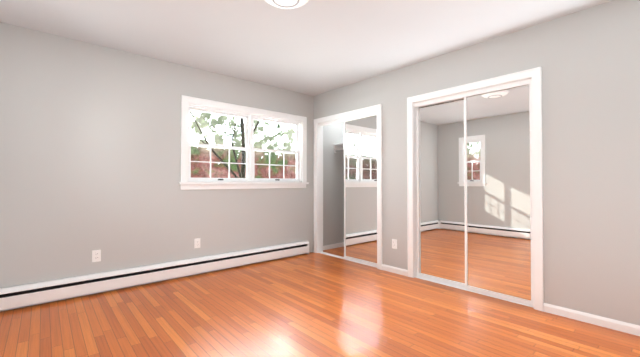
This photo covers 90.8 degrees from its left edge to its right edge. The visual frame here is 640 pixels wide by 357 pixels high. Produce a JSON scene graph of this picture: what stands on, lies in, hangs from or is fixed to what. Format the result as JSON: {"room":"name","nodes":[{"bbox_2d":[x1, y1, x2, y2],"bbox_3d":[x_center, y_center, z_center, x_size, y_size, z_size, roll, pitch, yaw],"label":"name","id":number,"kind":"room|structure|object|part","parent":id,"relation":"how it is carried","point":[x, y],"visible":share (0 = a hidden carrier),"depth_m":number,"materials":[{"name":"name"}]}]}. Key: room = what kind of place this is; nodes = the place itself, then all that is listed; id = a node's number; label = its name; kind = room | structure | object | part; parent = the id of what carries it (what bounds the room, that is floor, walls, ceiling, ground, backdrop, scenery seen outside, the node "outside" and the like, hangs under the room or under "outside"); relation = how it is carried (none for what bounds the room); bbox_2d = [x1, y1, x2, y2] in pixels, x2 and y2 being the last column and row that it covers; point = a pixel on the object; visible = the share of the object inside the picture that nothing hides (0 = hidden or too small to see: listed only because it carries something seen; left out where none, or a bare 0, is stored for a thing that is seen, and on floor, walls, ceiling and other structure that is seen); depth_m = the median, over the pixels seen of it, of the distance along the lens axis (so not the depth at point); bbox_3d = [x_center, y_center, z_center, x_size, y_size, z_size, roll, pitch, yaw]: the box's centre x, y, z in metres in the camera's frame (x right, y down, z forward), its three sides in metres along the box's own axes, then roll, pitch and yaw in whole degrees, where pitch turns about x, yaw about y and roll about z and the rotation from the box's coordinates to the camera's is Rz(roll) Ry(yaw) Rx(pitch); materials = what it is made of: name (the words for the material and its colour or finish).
{"room":"empty bedroom","nodes":[
{"label":"empty bedroom","id":0,"kind":"room"},
{"bbox_2d":[0,22,343,287],"bbox_3d":[-1.290,-0.086,3.995,4.694,2.440,0.160,1,-1,-41],"label":"wall","id":1,"kind":"structure","parent":0,"point":[90,147],"depth_m":3.20,"materials":[{"name":"grey paint"}]},
{"bbox_2d":[92,250,100,261],"bbox_3d":[-2.185,0.757,3.087,0.070,0.114,0.009,1,-1,-41],"label":"electrical outlet","id":2,"kind":"object","parent":1,"relation":"attached to","point":[96,255],"visible":1,"depth_m":3.08,"materials":[{"name":"white plastic"}]},
{"bbox_2d":[0,241,308,311],"bbox_3d":[-1.494,1.031,3.650,3.490,0.196,0.068,1,-1,-41],"label":"baseboard heater","id":3,"kind":"object","parent":1,"relation":"attached to","point":[20,296],"visible":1,"depth_m":3.24,"materials":[{"name":"white metal"}]},
{"bbox_2d":[194,238,199,247],"bbox_3d":[-1.449,0.765,3.732,0.070,0.114,0.009,1,-1,-41],"label":"electrical outlet","id":4,"kind":"object","parent":1,"relation":"attached to","point":[196,242],"visible":1,"depth_m":3.73,"materials":[{"name":"white plastic"}]},
{"bbox_2d":[179,95,308,189],"bbox_3d":[-0.935,-0.406,4.261,1.876,1.085,0.175,1,-1,-41],"label":"window","id":5,"kind":"structure","parent":1,"relation":"in","point":[185,183],"depth_m":4.20,"materials":[{"name":"white wood"}]},
{"bbox_3d":[-0.947,-0.411,4.274,1.660,0.897,0.098,1,-1,-41],"label":"window sashes","id":6,"kind":"part","parent":5,"relation":"part of","materials":[{"name":"white wood"}]},
{"bbox_2d":[334,143,343,152],"bbox_3d":[0.782,-0.500,4.813,0.307,0.144,1.351,1,-1,-41],"label":"shelf","id":7,"kind":"object","parent":1,"relation":"attached to","point":[339,147],"visible":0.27,"depth_m":5.23,"materials":[{"name":"white wood"}]},
{"bbox_2d":[0,0,612,95],"bbox_3d":[0.171,-1.377,2.346,4.694,0.100,4.591,1,-1,-41],"label":"ceiling","id":8,"kind":"structure","parent":0,"point":[313,47],"depth_m":2.80,"materials":[{"name":"white paint"}]},
{"bbox_2d":[264,0,308,8],"bbox_3d":[-0.244,-1.294,2.246,0.370,0.069,0.370,1,-1,-41],"label":"ceiling light fixture","id":9,"kind":"object","parent":8,"relation":"attached to","point":[287,4],"visible":1,"depth_m":2.29,"materials":[{"name":"white glass"}]},
{"bbox_2d":[0,247,639,356],"bbox_3d":[0.171,1.152,2.314,4.694,0.080,4.591,1,-1,-41],"label":"floor","id":10,"kind":"structure","parent":0,"point":[312,304],"depth_m":2.46,"materials":[{"name":"brown wood"}]},
{"bbox_2d":[323,242,343,249],"bbox_3d":[0.664,1.107,4.689,0.620,0.070,1.351,1,-1,-41],"label":"trim","id":11,"kind":"structure","parent":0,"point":[331,246],"depth_m":5.18,"materials":[{"name":"white wood"}]},
{"bbox_2d":[314,0,639,325],"bbox_3d":[1.623,-0.091,3.604,0.830,2.440,4.271,1,-1,-41],"label":"wall","id":12,"kind":"structure","parent":0,"point":[587,60],"depth_m":2.52,"materials":[{"name":"grey paint"}]},
{"bbox_2d":[314,104,381,269],"bbox_3d":[0.379,0.107,4.456,0.134,2.065,1.303,1,-1,-41],"label":"trim","id":13,"kind":"structure","parent":12,"relation":"attached to","point":[319,123],"depth_m":4.62,"materials":[{"name":"white wood"}]},
{"bbox_2d":[344,115,376,265],"bbox_3d":[0.549,0.140,4.247,0.030,1.962,0.615,1,-1,-41],"label":"mirror door","id":14,"kind":"structure","parent":12,"relation":"in","point":[360,189],"depth_m":4.24,"materials":[{"name":"mirror glass"},{"name":"white steel"}]},
{"bbox_2d":[392,239,396,248],"bbox_3d":[0.893,0.786,3.789,0.009,0.114,0.070,1,-1,-41],"label":"electrical outlet","id":15,"kind":"object","parent":12,"relation":"attached to","point":[394,243],"visible":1,"depth_m":3.78,"materials":[{"name":"white plastic"}]},
{"bbox_2d":[382,264,407,275],"bbox_3d":[0.895,1.096,3.779,0.014,0.070,0.374,1,-1,-41],"label":"baseboard","id":16,"kind":"structure","parent":12,"relation":"attached to","point":[388,268],"depth_m":3.77,"materials":[{"name":"white wood"}]},
{"bbox_2d":[417,97,464,286],"bbox_3d":[1.321,0.129,3.420,0.030,1.962,0.598,1,-1,-41],"label":"mirror door","id":17,"kind":"structure","parent":12,"relation":"in","point":[440,202],"depth_m":3.42,"materials":[{"name":"mirror glass"},{"name":"white steel"}]},
{"bbox_2d":[407,67,543,311],"bbox_3d":[1.487,0.091,3.193,0.134,2.065,1.309,1,-1,-41],"label":"trim","id":18,"kind":"structure","parent":12,"relation":"attached to","point":[533,76],"depth_m":2.93,"materials":[{"name":"white wood"}]},
{"bbox_2d":[464,84,533,305],"bbox_3d":[1.665,0.124,2.975,0.030,1.962,0.598,1,-1,-41],"label":"mirror door","id":19,"kind":"structure","parent":12,"relation":"in","point":[498,200],"depth_m":2.95,"materials":[{"name":"mirror glass"},{"name":"white steel"}]},
{"bbox_2d":[543,303,639,335],"bbox_3d":[2.287,1.076,2.192,0.014,0.070,1.234,1,-1,-41],"label":"baseboard","id":20,"kind":"structure","parent":12,"relation":"attached to","point":[621,326],"depth_m":2.41,"materials":[{"name":"white wood"}]},
{"label":"outside","id":21,"kind":"structure","parent":0,"visible":0},
{"bbox_2d":[190,110,295,178],"bbox_3d":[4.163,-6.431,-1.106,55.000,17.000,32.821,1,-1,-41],"label":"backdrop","id":22,"kind":"structure","parent":21,"point":[260,156],"depth_m":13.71,"materials":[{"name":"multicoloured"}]},
{"bbox_3d":[0.147,1.976,3.366,65.000,0.100,55.000,1,-1,-41],"label":"ground","id":23,"kind":"structure","parent":21,"visible":0},
{"bbox_2d":[190,111,259,177],"bbox_3d":[-2.156,-1.824,8.012,3.110,7.622,3.248,1,-1,-41],"label":"tree","id":24,"kind":"object","parent":23,"relation":"on","point":[243,159],"depth_m":8.11,"materials":[{"name":"bark"},{"name":"green leaves"}]}
]}

